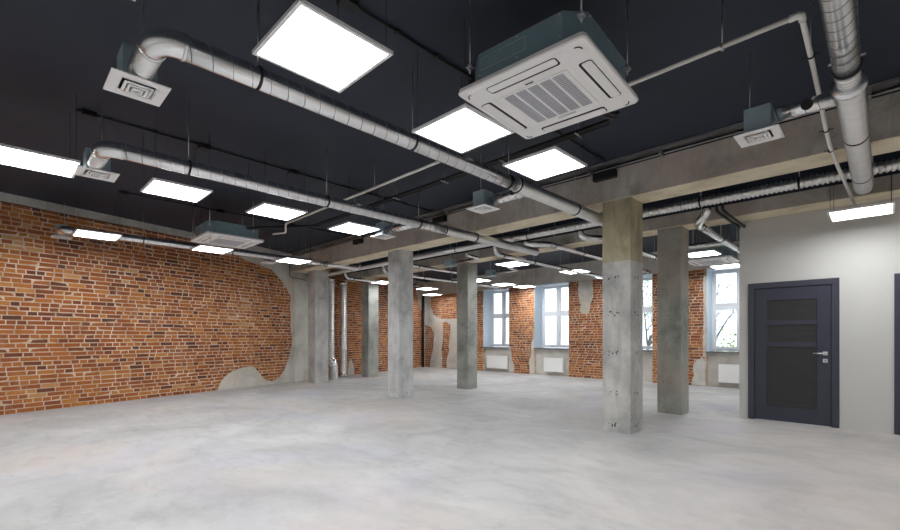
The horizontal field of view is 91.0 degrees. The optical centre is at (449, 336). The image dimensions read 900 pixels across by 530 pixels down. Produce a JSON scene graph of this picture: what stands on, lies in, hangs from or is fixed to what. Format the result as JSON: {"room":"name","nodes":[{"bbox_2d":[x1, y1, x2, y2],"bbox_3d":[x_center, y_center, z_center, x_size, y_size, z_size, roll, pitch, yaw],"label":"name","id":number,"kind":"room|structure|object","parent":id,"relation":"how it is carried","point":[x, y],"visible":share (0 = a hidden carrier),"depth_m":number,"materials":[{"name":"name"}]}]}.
{"room":"open-plan office","nodes":[
{"label":"open-plan office","id":0,"kind":"room"},
{"bbox_2d":[0,202,424,414],"bbox_3d":[-5.522,-0.545,11.310,0.323,3.690,18.285,0,0,28],"label":"wall","id":1,"kind":"structure","parent":0,"point":[84,321],"depth_m":9.16,"materials":[{"name":"red brick"}]},
{"bbox_2d":[0,201,249,250],"bbox_3d":[-6.189,-2.244,9.688,0.014,0.032,8.550,0,0,28],"label":"cable","id":2,"kind":"object","parent":1,"relation":"attached to","point":[0,201],"visible":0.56,"depth_m":8.45,"materials":[{"name":"black rubber"}]},
{"bbox_2d":[0,192,425,284],"bbox_3d":[-5.359,-2.325,11.223,0.090,0.130,18.280,0,0,28],"label":"trim","id":3,"kind":"structure","parent":1,"relation":"attached to","point":[5,197],"depth_m":8.58,"materials":[{"name":"concrete"}]},
{"bbox_2d":[294,278,307,381],"bbox_3d":[-4.400,-0.200,13.035,0.070,3.000,0.500,0,0,28],"label":"concrete column","id":4,"kind":"structure","parent":1,"relation":"attached to","point":[300,286],"depth_m":12.98,"materials":[{"name":"grey paint"}]},
{"bbox_2d":[422,295,424,366],"bbox_3d":[-1.155,-0.250,19.045,0.136,3.100,0.136,0,0,45],"label":"drainpipe","id":5,"kind":"object","parent":1,"relation":"attached to","point":[423,322],"visible":0.95,"depth_m":18.99,"materials":[{"name":"black metal"}]},
{"bbox_2d":[0,367,899,529],"bbox_3d":[-0.851,1.360,7.195,19.700,0.120,18.270,0,0,45],"label":"floor","id":6,"kind":"structure","parent":0,"point":[511,451],"depth_m":4.54,"materials":[{"name":"grey concrete"}]},
{"bbox_2d":[308,270,327,383],"bbox_3d":[-3.755,-0.285,12.600,0.424,3.170,0.414,0,0,45],"label":"concrete column","id":7,"kind":"structure","parent":6,"relation":"on","point":[317,279],"depth_m":12.44,"materials":[{"name":"grey concrete"}]},
{"bbox_2d":[328,277,337,378],"bbox_3d":[-3.640,-0.265,13.694,0.341,3.130,0.279,0,0,-1],"label":"riser pipe","id":8,"kind":"object","parent":6,"relation":"on","point":[332,362],"visible":0.8,"depth_m":13.60,"materials":[{"name":"metal"}]},
{"bbox_2d":[339,281,346,377],"bbox_3d":[-3.448,-0.245,14.268,0.252,3.090,0.252,0,0,-23],"label":"riser pipe","id":9,"kind":"object","parent":6,"relation":"on","point":[342,284],"visible":1,"depth_m":14.17,"materials":[{"name":"metal"}]},
{"bbox_2d":[362,281,378,376],"bbox_3d":[-2.615,-0.275,14.473,0.404,3.150,0.404,0,0,45],"label":"concrete column","id":10,"kind":"structure","parent":6,"relation":"on","point":[370,291],"depth_m":14.33,"materials":[{"name":"grey concrete"}]},
{"bbox_2d":[388,250,412,397],"bbox_3d":[-1.089,-0.285,9.720,0.404,3.170,0.404,0,0,45],"label":"concrete column","id":11,"kind":"structure","parent":6,"relation":"on","point":[400,262],"depth_m":9.57,"materials":[{"name":"grey concrete"}]},
{"bbox_2d":[457,263,476,388],"bbox_3d":[0.436,-0.275,11.257,0.384,3.150,0.374,0,0,45],"label":"concrete column","id":12,"kind":"structure","parent":6,"relation":"on","point":[466,272],"depth_m":11.12,"materials":[{"name":"grey concrete"}]},
{"bbox_2d":[602,197,642,433],"bbox_3d":[2.414,-0.285,6.180,0.404,3.170,0.424,0,0,45],"label":"concrete column","id":13,"kind":"structure","parent":6,"relation":"on","point":[622,254],"depth_m":6.03,"materials":[{"name":"grey concrete"}]},
{"bbox_2d":[657,226,688,414],"bbox_3d":[3.850,-0.275,7.634,0.394,3.150,0.393,0,0,45],"label":"concrete column","id":14,"kind":"structure","parent":6,"relation":"on","point":[673,242],"depth_m":7.49,"materials":[{"name":"grey concrete"}]},
{"bbox_2d":[0,0,899,281],"bbox_3d":[-0.851,-2.490,7.195,19.700,0.200,18.270,0,0,45],"label":"ceiling","id":15,"kind":"structure","parent":0,"point":[57,57],"depth_m":4.29,"materials":[{"name":"black paint"}]},
{"bbox_2d":[0,143,80,177],"bbox_3d":[-4.033,-2.045,4.314,0.600,0.690,0.600,0,0,45],"label":"ceiling light","id":16,"kind":"object","parent":15,"relation":"hanging from","point":[14,156],"visible":0.99,"depth_m":4.29,"materials":[{"name":"white plastic"}]},
{"bbox_2d":[50,203,72,239],"bbox_3d":[-6.849,-2.060,7.796,0.282,0.660,0.282,0,0,45],"label":"outlet","id":17,"kind":"object","parent":15,"relation":"hanging from","point":[56,236],"visible":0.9,"depth_m":7.77,"materials":[{"name":"white plastic"}]},
{"bbox_2d":[74,105,119,182],"bbox_3d":[-3.567,-2.005,4.464,0.328,0.770,0.328,0,0,45],"label":"outlet","id":18,"kind":"object","parent":15,"relation":"hanging from","point":[105,174],"visible":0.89,"depth_m":4.43,"materials":[{"name":"white plastic"}]},
{"bbox_2d":[72,228,121,240],"bbox_3d":[-5.927,-2.045,7.423,0.600,0.690,0.600,0,0,45],"label":"ceiling light","id":19,"kind":"object","parent":15,"relation":"hanging from","point":[77,232],"visible":0.98,"depth_m":7.38,"materials":[{"name":"white plastic"}]},
{"bbox_2d":[103,0,170,106],"bbox_3d":[-2.071,-2.005,2.926,0.319,0.770,0.319,0,0,45],"label":"outlet","id":20,"kind":"object","parent":15,"relation":"hanging from","point":[120,81],"visible":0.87,"depth_m":2.89,"materials":[{"name":"white plastic"}]},
{"bbox_2d":[140,133,212,202],"bbox_3d":[-3.206,-2.045,5.184,0.600,0.690,0.600,0,0,45],"label":"ceiling light","id":21,"kind":"object","parent":15,"relation":"hanging from","point":[155,186],"visible":0.98,"depth_m":5.15,"materials":[{"name":"white plastic"}]},
{"bbox_2d":[143,180,209,201],"bbox_3d":[-3.206,-1.705,5.184,0.560,0.006,0.560,0,0,44],"label":"diffuser","id":22,"kind":"object","parent":21,"relation":"attached to","point":[165,188],"depth_m":5.14,"materials":[{"name":"white plastic"}]},
{"bbox_2d":[55,226,360,269],"bbox_3d":[-4.607,-2.075,9.751,0.342,0.630,6.125,0,0,45],"label":"air duct","id":23,"kind":"object","parent":15,"relation":"hanging from","point":[60,230],"visible":0.76,"depth_m":8.86,"materials":[{"name":"metal"}]},
{"bbox_2d":[190,215,233,253],"bbox_3d":[-4.643,-2.045,8.629,0.600,0.690,0.600,0,0,45],"label":"ceiling light","id":24,"kind":"object","parent":15,"relation":"hanging from","point":[205,248],"visible":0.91,"depth_m":8.60,"materials":[{"name":"white plastic"}]},
{"bbox_2d":[193,246,230,253],"bbox_3d":[-4.643,-1.705,8.629,0.560,0.006,0.560,0,0,44],"label":"diffuser","id":25,"kind":"object","parent":24,"relation":"attached to","point":[213,249],"depth_m":8.60,"materials":[{"name":"white plastic"}]},
{"bbox_2d":[190,202,263,248],"bbox_3d":[-4.001,-2.042,7.941,0.950,0.695,0.950,0,0,45],"label":"air conditioner","id":26,"kind":"object","parent":15,"relation":"hanging from","point":[218,233],"visible":0.97,"depth_m":7.70,"materials":[{"name":"white plastic"}]},
{"bbox_2d":[208,238,246,246],"bbox_3d":[-4.001,-1.700,7.941,0.510,0.009,0.510,0,0,44],"label":"grille","id":27,"kind":"object","parent":26,"relation":"attached to","point":[221,241],"depth_m":7.93,"materials":[{"name":"white plastic"}]},
{"bbox_2d":[118,190,362,244],"bbox_3d":[-3.796,-2.279,8.817,4.546,0.218,0.340,0,0,-42],"label":"cable","id":28,"kind":"object","parent":15,"relation":"attached to","point":[120,192],"visible":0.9,"depth_m":8.29,"materials":[{"name":"black rubber"}]},
{"bbox_2d":[75,108,446,223],"bbox_3d":[-2.038,-2.279,6.515,0.320,0.218,5.338,0,0,45],"label":"cable","id":29,"kind":"object","parent":15,"relation":"attached to","point":[85,113],"visible":0.93,"depth_m":5.67,"materials":[{"name":"black rubber"}]},
{"bbox_2d":[260,237,276,263],"bbox_3d":[-4.285,-2.060,10.449,0.301,0.660,0.301,0,0,45],"label":"outlet","id":30,"kind":"object","parent":15,"relation":"hanging from","point":[265,261],"visible":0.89,"depth_m":10.42,"materials":[{"name":"white metal"}]},
{"bbox_2d":[245,162,307,220],"bbox_3d":[-2.372,-2.045,6.046,0.600,0.690,0.600,0,0,45],"label":"ceiling light","id":31,"kind":"object","parent":15,"relation":"hanging from","point":[266,209],"visible":0.96,"depth_m":6.04,"materials":[{"name":"white plastic"}]},
{"bbox_2d":[248,204,303,219],"bbox_3d":[-2.372,-1.705,6.046,0.560,0.006,0.560,0,0,44],"label":"diffuser","id":32,"kind":"object","parent":31,"relation":"attached to","point":[275,211],"depth_m":5.99,"materials":[{"name":"white plastic"}]},
{"bbox_2d":[275,228,311,263],"bbox_3d":[-3.516,-2.045,9.933,0.600,0.690,0.600,0,0,45],"label":"ceiling light","id":33,"kind":"object","parent":15,"relation":"hanging from","point":[287,259],"visible":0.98,"depth_m":9.93,"materials":[{"name":"white plastic"}]},
{"bbox_2d":[278,258,309,263],"bbox_3d":[-3.516,-1.705,9.933,0.560,0.006,0.560,0,0,44],"label":"diffuser","id":34,"kind":"object","parent":33,"relation":"attached to","point":[286,260],"depth_m":9.83,"materials":[{"name":"white plastic"}]},
{"bbox_2d":[86,101,538,255],"bbox_3d":[-0.950,-2.015,6.684,0.809,0.750,7.038,0,0,45],"label":"air duct","id":35,"kind":"object","parent":15,"relation":"hanging from","point":[101,152],"visible":1,"depth_m":5.06,"materials":[{"name":"metal"}]},
{"bbox_2d":[252,0,392,92],"bbox_3d":[-0.766,-2.045,2.659,0.600,0.690,0.600,0,0,45],"label":"ceiling light","id":36,"kind":"object","parent":15,"relation":"hanging from","point":[307,41],"visible":1,"depth_m":2.61,"materials":[{"name":"white plastic"}]},
{"bbox_2d":[327,188,380,235],"bbox_3d":[-1.510,-2.045,6.980,0.600,0.690,0.600,0,0,45],"label":"ceiling light","id":37,"kind":"object","parent":15,"relation":"hanging from","point":[349,227],"visible":0.92,"depth_m":6.93,"materials":[{"name":"white plastic"}]},
{"bbox_2d":[331,223,378,234],"bbox_3d":[-1.510,-1.705,6.980,0.560,0.006,0.560,0,0,44],"label":"diffuser","id":38,"kind":"object","parent":37,"relation":"attached to","point":[351,228],"depth_m":6.93,"materials":[{"name":"white plastic"}]},
{"bbox_2d":[127,0,602,226],"bbox_3d":[0.272,-2.012,4.890,0.704,0.756,6.242,0,0,45],"label":"air duct","id":39,"kind":"object","parent":15,"relation":"hanging from","point":[154,45],"visible":0.86,"depth_m":3.17,"materials":[{"name":"metal"}]},
{"bbox_2d":[344,264,419,286],"bbox_3d":[-2.062,-2.029,13.881,0.103,0.722,2.889,0,0,45],"label":"air duct","id":40,"kind":"object","parent":15,"relation":"hanging from","point":[353,278],"visible":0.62,"depth_m":13.28,"materials":[{"name":"metal"}]},
{"bbox_2d":[370,222,395,239],"bbox_3d":[-1.092,-2.005,7.244,0.301,0.770,0.301,0,0,45],"label":"air vent","id":41,"kind":"object","parent":15,"relation":"hanging from","point":[380,234],"visible":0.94,"depth_m":7.18,"materials":[{"name":"grey metal"}]},
{"bbox_2d":[415,287,438,289],"bbox_3d":[-0.808,-2.045,15.656,0.600,0.690,0.600,0,0,45],"label":"ceiling light","id":42,"kind":"object","parent":15,"relation":"hanging from","point":[423,288],"visible":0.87,"depth_m":15.51,"materials":[{"name":"white plastic"}]},
{"bbox_2d":[422,293,442,295],"bbox_3d":[-0.721,-2.045,17.814,0.600,0.690,0.600,0,0,45],"label":"ceiling light","id":43,"kind":"object","parent":15,"relation":"hanging from","point":[429,294],"visible":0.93,"depth_m":17.70,"materials":[{"name":"white plastic"}]},
{"bbox_2d":[246,111,619,229],"bbox_3d":[-0.879,-2.135,6.007,6.215,0.511,1.344,0,0,45],"label":"refrigerant line","id":44,"kind":"object","parent":15,"relation":"hanging from","point":[611,116],"visible":0.84,"depth_m":5.40,"materials":[{"name":"black rubber"}]},
{"bbox_2d":[382,263,506,288],"bbox_3d":[0.077,-2.018,13.460,0.107,0.743,5.291,0,0,45],"label":"air duct","id":45,"kind":"object","parent":15,"relation":"hanging from","point":[384,270],"visible":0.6,"depth_m":13.09,"materials":[{"name":"metal"}]},
{"bbox_2d":[413,250,478,276],"bbox_3d":[-0.097,-2.052,11.743,0.094,0.677,2.584,0,0,45],"label":"air duct","id":46,"kind":"object","parent":15,"relation":"hanging from","point":[414,265],"visible":0.66,"depth_m":11.38,"materials":[{"name":"metal"}]},
{"bbox_2d":[444,253,479,266],"bbox_3d":[0.301,-2.035,10.150,0.456,0.710,1.223,0,0,-26],"label":"air duct","id":47,"kind":"object","parent":15,"relation":"hanging from","point":[450,262],"visible":0.94,"depth_m":10.32,"materials":[{"name":"metal"}]},
{"bbox_2d":[412,77,513,153],"bbox_3d":[0.109,-2.045,3.678,0.600,0.690,0.600,0,0,45],"label":"ceiling light","id":48,"kind":"object","parent":15,"relation":"hanging from","point":[464,128],"visible":0.96,"depth_m":3.64,"materials":[{"name":"white plastic"}]},
{"bbox_2d":[416,108,509,151],"bbox_3d":[0.109,-1.705,3.678,0.560,0.006,0.560,0,0,44],"label":"diffuser","id":49,"kind":"object","parent":48,"relation":"attached to","point":[458,129],"depth_m":3.64,"materials":[{"name":"white plastic"}]},
{"bbox_2d":[336,0,616,182],"bbox_3d":[0.312,-2.279,4.241,0.320,0.218,5.288,0,0,45],"label":"cable","id":50,"kind":"object","parent":15,"relation":"attached to","point":[351,6],"visible":0.61,"depth_m":3.71,"materials":[{"name":"black rubber"}]},
{"bbox_2d":[467,189,499,213],"bbox_3d":[0.423,-2.005,5.678,0.310,0.770,0.310,0,0,45],"label":"air vent","id":51,"kind":"object","parent":15,"relation":"hanging from","point":[480,205],"visible":0.98,"depth_m":5.62,"materials":[{"name":"white plastic"}]},
{"bbox_2d":[477,278,491,281],"bbox_3d":[0.838,-2.045,13.337,0.600,0.690,0.600,0,0,45],"label":"ceiling light","id":52,"kind":"object","parent":15,"relation":"hanging from","point":[478,279],"visible":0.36,"depth_m":13.31,"materials":[{"name":"white plastic"}]},
{"bbox_2d":[485,261,517,276],"bbox_3d":[1.417,-2.035,11.857,0.456,0.710,1.223,0,0,-26],"label":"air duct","id":53,"kind":"object","parent":15,"relation":"hanging from","point":[488,273],"visible":0.97,"depth_m":12.10,"materials":[{"name":"metal"}]},
{"bbox_2d":[491,267,516,285],"bbox_3d":[1.748,-2.045,14.377,0.600,0.690,0.600,0,0,45],"label":"ceiling light","id":54,"kind":"object","parent":15,"relation":"hanging from","point":[505,283],"visible":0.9,"depth_m":14.33,"materials":[{"name":"white plastic"}]},
{"bbox_2d":[494,283,513,285],"bbox_3d":[1.748,-1.705,14.377,0.560,0.006,0.560,0,0,44],"label":"diffuser","id":55,"kind":"object","parent":54,"relation":"attached to","point":[498,284],"depth_m":14.33,"materials":[{"name":"white plastic"}]},
{"bbox_2d":[495,261,530,266],"bbox_3d":[1.465,-2.045,10.365,0.600,0.690,0.600,0,0,45],"label":"ceiling light","id":56,"kind":"object","parent":15,"relation":"hanging from","point":[509,263],"visible":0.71,"depth_m":10.34,"materials":[{"name":"white plastic"}]},
{"bbox_2d":[512,265,536,287],"bbox_3d":[2.521,-2.045,14.978,0.600,0.690,0.600,0,0,45],"label":"ceiling light","id":57,"kind":"object","parent":15,"relation":"hanging from","point":[522,285],"visible":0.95,"depth_m":14.90,"materials":[{"name":"white plastic"}]},
{"bbox_2d":[502,136,586,180],"bbox_3d":[0.945,-2.045,4.399,0.600,0.690,0.600,0,0,45],"label":"ceiling light","id":58,"kind":"object","parent":15,"relation":"hanging from","point":[552,161],"visible":0.83,"depth_m":4.36,"materials":[{"name":"white plastic"}]},
{"bbox_2d":[507,149,582,179],"bbox_3d":[0.945,-1.705,4.399,0.560,0.006,0.560,0,0,44],"label":"diffuser","id":59,"kind":"object","parent":58,"relation":"attached to","point":[546,163],"depth_m":4.36,"materials":[{"name":"white plastic"}]},
{"bbox_2d":[493,246,602,278],"bbox_3d":[2.720,-2.024,10.928,0.103,0.732,5.200,0,0,45],"label":"air duct","id":60,"kind":"object","parent":15,"relation":"hanging from","point":[497,253],"visible":0.88,"depth_m":10.22,"materials":[{"name":"metal"}]},
{"bbox_2d":[458,0,638,138],"bbox_3d":[0.715,-2.042,3.174,0.950,0.695,0.950,0,0,41],"label":"air conditioner","id":61,"kind":"object","parent":15,"relation":"hanging from","point":[561,71],"visible":1,"depth_m":2.97,"materials":[{"name":"plastic"}]},
{"bbox_2d":[500,70,597,123],"bbox_3d":[0.715,-1.700,3.174,0.510,0.009,0.510,0,0,41],"label":"grille","id":62,"kind":"object","parent":61,"relation":"attached to","point":[560,93],"depth_m":3.14,"materials":[{"name":"white plastic"}]},
{"bbox_2d":[273,0,856,234],"bbox_3d":[1.048,-2.029,6.777,7.508,0.722,4.366,0,0,45],"label":"drain pipe","id":63,"kind":"object","parent":15,"relation":"hanging from","point":[801,17],"visible":0.84,"depth_m":3.26,"materials":[{"name":"white plastic"}]},
{"bbox_2d":[558,252,590,273],"bbox_3d":[3.251,-2.045,11.526,0.600,0.690,0.600,0,0,45],"label":"ceiling light","id":64,"kind":"object","parent":15,"relation":"hanging from","point":[579,269],"visible":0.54,"depth_m":11.49,"materials":[{"name":"white plastic"}]},
{"bbox_2d":[562,270,587,273],"bbox_3d":[3.251,-1.705,11.526,0.560,0.006,0.560,0,0,44],"label":"diffuser","id":65,"kind":"object","parent":64,"relation":"attached to","point":[583,271],"depth_m":11.49,"materials":[{"name":"white plastic"}]},
{"bbox_2d":[523,222,651,273],"bbox_3d":[3.426,-2.053,10.224,0.447,0.675,5.413,0,0,45],"label":"air duct","id":66,"kind":"object","parent":15,"relation":"hanging from","point":[526,243],"visible":0.58,"depth_m":8.67,"materials":[{"name":"metal"}]},
{"bbox_2d":[291,86,899,273],"bbox_3d":[1.430,-2.130,7.162,16.400,0.520,0.441,0,0,45],"label":"concrete beam","id":67,"kind":"structure","parent":15,"relation":"attached to","point":[721,163],"depth_m":5.57,"materials":[{"name":"grey concrete"}]},
{"bbox_2d":[292,76,899,255],"bbox_3d":[1.334,-2.333,6.850,16.100,0.095,0.138,0,0,45],"label":"cable tray","id":68,"kind":"object","parent":67,"relation":"attached to","point":[715,135],"visible":0.7,"depth_m":5.72,"materials":[{"name":"metal"}]},
{"bbox_2d":[328,158,899,275],"bbox_3d":[1.997,-2.110,7.739,16.300,0.561,0.142,0,0,45],"label":"duct","id":69,"kind":"object","parent":15,"relation":"hanging from","point":[800,182],"visible":0.74,"depth_m":6.24,"materials":[{"name":"metal"}]},
{"bbox_2d":[577,231,656,259],"bbox_3d":[3.611,-2.021,8.847,0.359,0.738,3.719,0,0,45],"label":"air duct","id":70,"kind":"object","parent":15,"relation":"hanging from","point":[599,238],"visible":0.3,"depth_m":7.62,"materials":[{"name":"metal"}]},
{"bbox_2d":[343,150,899,281],"bbox_3d":[2.654,-2.120,8.822,16.980,0.540,0.426,0,0,45],"label":"concrete beam","id":71,"kind":"structure","parent":15,"relation":"attached to","point":[831,195],"depth_m":6.90,"materials":[{"name":"grey concrete"}]},
{"bbox_2d":[689,230,721,257],"bbox_3d":[5.182,-2.045,9.097,0.600,0.690,0.600,0,0,45],"label":"ceiling light","id":72,"kind":"object","parent":15,"relation":"hanging from","point":[712,252],"visible":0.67,"depth_m":9.01,"materials":[{"name":"white plastic"}]},
{"bbox_2d":[689,251,718,257],"bbox_3d":[5.182,-1.705,9.097,0.560,0.006,0.560,0,0,44],"label":"diffuser","id":73,"kind":"object","parent":72,"relation":"attached to","point":[698,253],"depth_m":9.01,"materials":[{"name":"white plastic"}]},
{"bbox_2d":[689,241,722,248],"bbox_3d":[4.600,-2.036,8.448,1.082,0.708,0.094,0,0,45],"label":"duct","id":74,"kind":"object","parent":15,"relation":"hanging from","point":[711,243],"visible":0.42,"depth_m":8.25,"materials":[{"name":"metal"}]},
{"bbox_2d":[689,238,738,266],"bbox_3d":[5.958,-2.042,10.058,0.950,0.695,0.950,0,0,45],"label":"air conditioner","id":75,"kind":"object","parent":15,"relation":"hanging from","point":[728,255],"visible":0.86,"depth_m":9.79,"materials":[{"name":"white plastic"}]},
{"bbox_2d":[697,259,725,264],"bbox_3d":[5.958,-1.700,10.058,0.510,0.009,0.510,0,0,44],"label":"grille","id":76,"kind":"object","parent":75,"relation":"attached to","point":[718,261],"depth_m":10.06,"materials":[{"name":"white plastic"}]},
{"bbox_2d":[694,192,738,252],"bbox_3d":[5.427,-2.015,8.251,0.334,0.750,5.422,0,0,45],"label":"air duct","id":77,"kind":"object","parent":15,"relation":"hanging from","point":[705,212],"visible":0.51,"depth_m":6.94,"materials":[{"name":"metal"}]},
{"bbox_2d":[709,263,738,268],"bbox_3d":[6.681,-2.045,10.679,0.600,0.690,0.600,0,0,45],"label":"ceiling light","id":78,"kind":"object","parent":15,"relation":"hanging from","point":[732,265],"visible":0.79,"depth_m":10.67,"materials":[{"name":"white plastic"}]},
{"bbox_2d":[733,52,784,147],"bbox_3d":[2.535,-2.005,3.625,0.301,0.770,0.301,0,0,45],"label":"outlet","id":79,"kind":"object","parent":15,"relation":"hanging from","point":[759,127],"visible":0.96,"depth_m":3.58,"materials":[{"name":"white metal"}]},
{"bbox_2d":[772,0,873,194],"bbox_3d":[2.350,-2.012,2.901,0.588,0.756,7.039,0,0,45],"label":"air duct","id":80,"kind":"object","parent":15,"relation":"hanging from","point":[848,93],"visible":0.99,"depth_m":3.10,"materials":[{"name":"metal"}]},
{"bbox_2d":[827,152,894,221],"bbox_3d":[5.107,-1.965,5.497,0.600,0.850,0.600,0,0,45],"label":"ceiling light","id":81,"kind":"object","parent":15,"relation":"hanging from","point":[887,207],"visible":0.83,"depth_m":5.43,"materials":[{"name":"white plastic"}]},
{"bbox_2d":[830,204,892,220],"bbox_3d":[5.107,-1.545,5.497,0.560,0.006,0.560,0,0,44],"label":"diffuser","id":82,"kind":"object","parent":81,"relation":"attached to","point":[874,209],"depth_m":5.47,"materials":[{"name":"white plastic"}]},
{"bbox_2d":[424,243,738,387],"bbox_3d":[3.535,-0.543,15.246,13.190,3.693,0.636,0,0,45],"label":"wall","id":83,"kind":"structure","parent":0,"point":[584,356],"depth_m":14.67,"materials":[{"name":"brick"}]},
{"bbox_2d":[482,290,508,347],"bbox_3d":[1.904,-0.694,16.790,1.260,2.212,0.600,0,0,45],"label":"window","id":84,"kind":"structure","parent":83,"relation":"in","point":[504,315],"depth_m":16.98,"materials":[{"name":"white plastic"}]},
{"bbox_2d":[487,355,507,368],"bbox_3d":[1.802,0.994,16.563,0.995,0.593,0.143,0,0,45],"label":"radiator","id":85,"kind":"object","parent":83,"relation":"attached to","point":[493,361],"visible":1,"depth_m":16.49,"materials":[{"name":"white metal"}]},
{"bbox_2d":[533,284,568,349],"bbox_3d":[3.595,-0.694,15.129,1.360,2.212,0.600,0,0,45],"label":"window","id":86,"kind":"structure","parent":83,"relation":"in","point":[558,313],"depth_m":15.33,"materials":[{"name":"white plastic"}]},
{"bbox_2d":[544,357,563,371],"bbox_3d":[3.517,0.994,14.878,0.765,0.593,0.143,0,0,45],"label":"radiator","id":87,"kind":"object","parent":83,"relation":"attached to","point":[550,364],"visible":1,"depth_m":14.82,"materials":[{"name":"white metal"}]},
{"bbox_2d":[643,276,652,350],"bbox_3d":[5.485,-0.694,13.271,1.360,2.212,0.600,0,0,45],"label":"window","id":88,"kind":"structure","parent":83,"relation":"in","point":[645,309],"depth_m":13.18,"materials":[{"name":"white plastic"}]},
{"bbox_2d":[705,268,738,352],"bbox_3d":[7.418,-0.694,11.372,1.360,2.212,0.600,0,0,45],"label":"window","id":89,"kind":"structure","parent":83,"relation":"in","point":[716,306],"depth_m":11.79,"materials":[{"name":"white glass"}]},
{"bbox_2d":[718,364,738,383],"bbox_3d":[7.319,0.994,11.142,0.945,0.593,0.143,0,0,45],"label":"radiator","id":90,"kind":"object","parent":83,"relation":"attached to","point":[727,373],"visible":0.41,"depth_m":11.26,"materials":[{"name":"white metal"}]},
{"bbox_2d":[739,197,899,434],"bbox_3d":[8.409,-0.545,6.752,5.870,3.690,4.680,0,0,45],"label":"wall partition","id":91,"kind":"structure","parent":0,"point":[863,253],"depth_m":6.21,"materials":[{"name":"paint"}]},
{"bbox_2d":[715,188,740,228],"bbox_3d":[4.222,-2.035,6.689,1.261,0.570,0.059,0,0,-44],"label":"pipe","id":92,"kind":"object","parent":91,"relation":"attached to","point":[721,214],"visible":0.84,"depth_m":6.41,"materials":[{"name":"metal"}]},
{"bbox_2d":[721,187,745,227],"bbox_3d":[4.279,-2.035,6.647,1.241,0.570,0.059,0,0,-44],"label":"pipe","id":93,"kind":"object","parent":91,"relation":"attached to","point":[723,210],"visible":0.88,"depth_m":6.37,"materials":[{"name":"metal"}]},
{"bbox_2d":[748,278,838,427],"bbox_3d":[5.175,0.226,6.696,1.095,2.141,0.194,0,0,45],"label":"door","id":94,"kind":"structure","parent":91,"relation":"in","point":[793,326],"depth_m":6.65,"materials":[{"name":"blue wood"}]},
{"bbox_2d":[894,273,899,434],"bbox_3d":[6.348,0.226,5.543,1.095,2.141,0.194,0,0,45],"label":"door","id":95,"kind":"structure","parent":91,"relation":"in","point":[896,275],"depth_m":5.87,"materials":[{"name":"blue wood"}]},
{"label":"outside","id":96,"kind":"structure","parent":0,"visible":0},
{"bbox_3d":[25.698,2.550,40.418,100.000,0.100,66.320,0,0,45],"label":"ground","id":97,"kind":"structure","parent":96,"visible":0},
{"bbox_2d":[643,276,651,349],"bbox_3d":[11.270,-1.146,22.592,4.635,7.314,4.680,0,0,30],"label":"bare tree","id":98,"kind":"object","parent":97,"relation":"on","point":[648,341],"visible":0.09,"depth_m":23.16,"materials":[{"name":"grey plant"}]},
{"bbox_2d":[717,277,735,338],"bbox_3d":[10.431,-0.168,17.606,3.265,5.362,4.462,0,0,45],"label":"bare tree","id":99,"kind":"object","parent":97,"relation":"on","point":[731,314],"visible":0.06,"depth_m":17.45,"materials":[{"name":"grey plant"}]},
{"bbox_2d":[717,329,735,346],"bbox_3d":[8.155,1.071,13.243,2.868,2.872,2.871,0,0,45],"label":"bush","id":100,"kind":"object","parent":97,"relation":"on","point":[729,344],"visible":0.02,"depth_m":13.20,"materials":[{"name":"green plant"}]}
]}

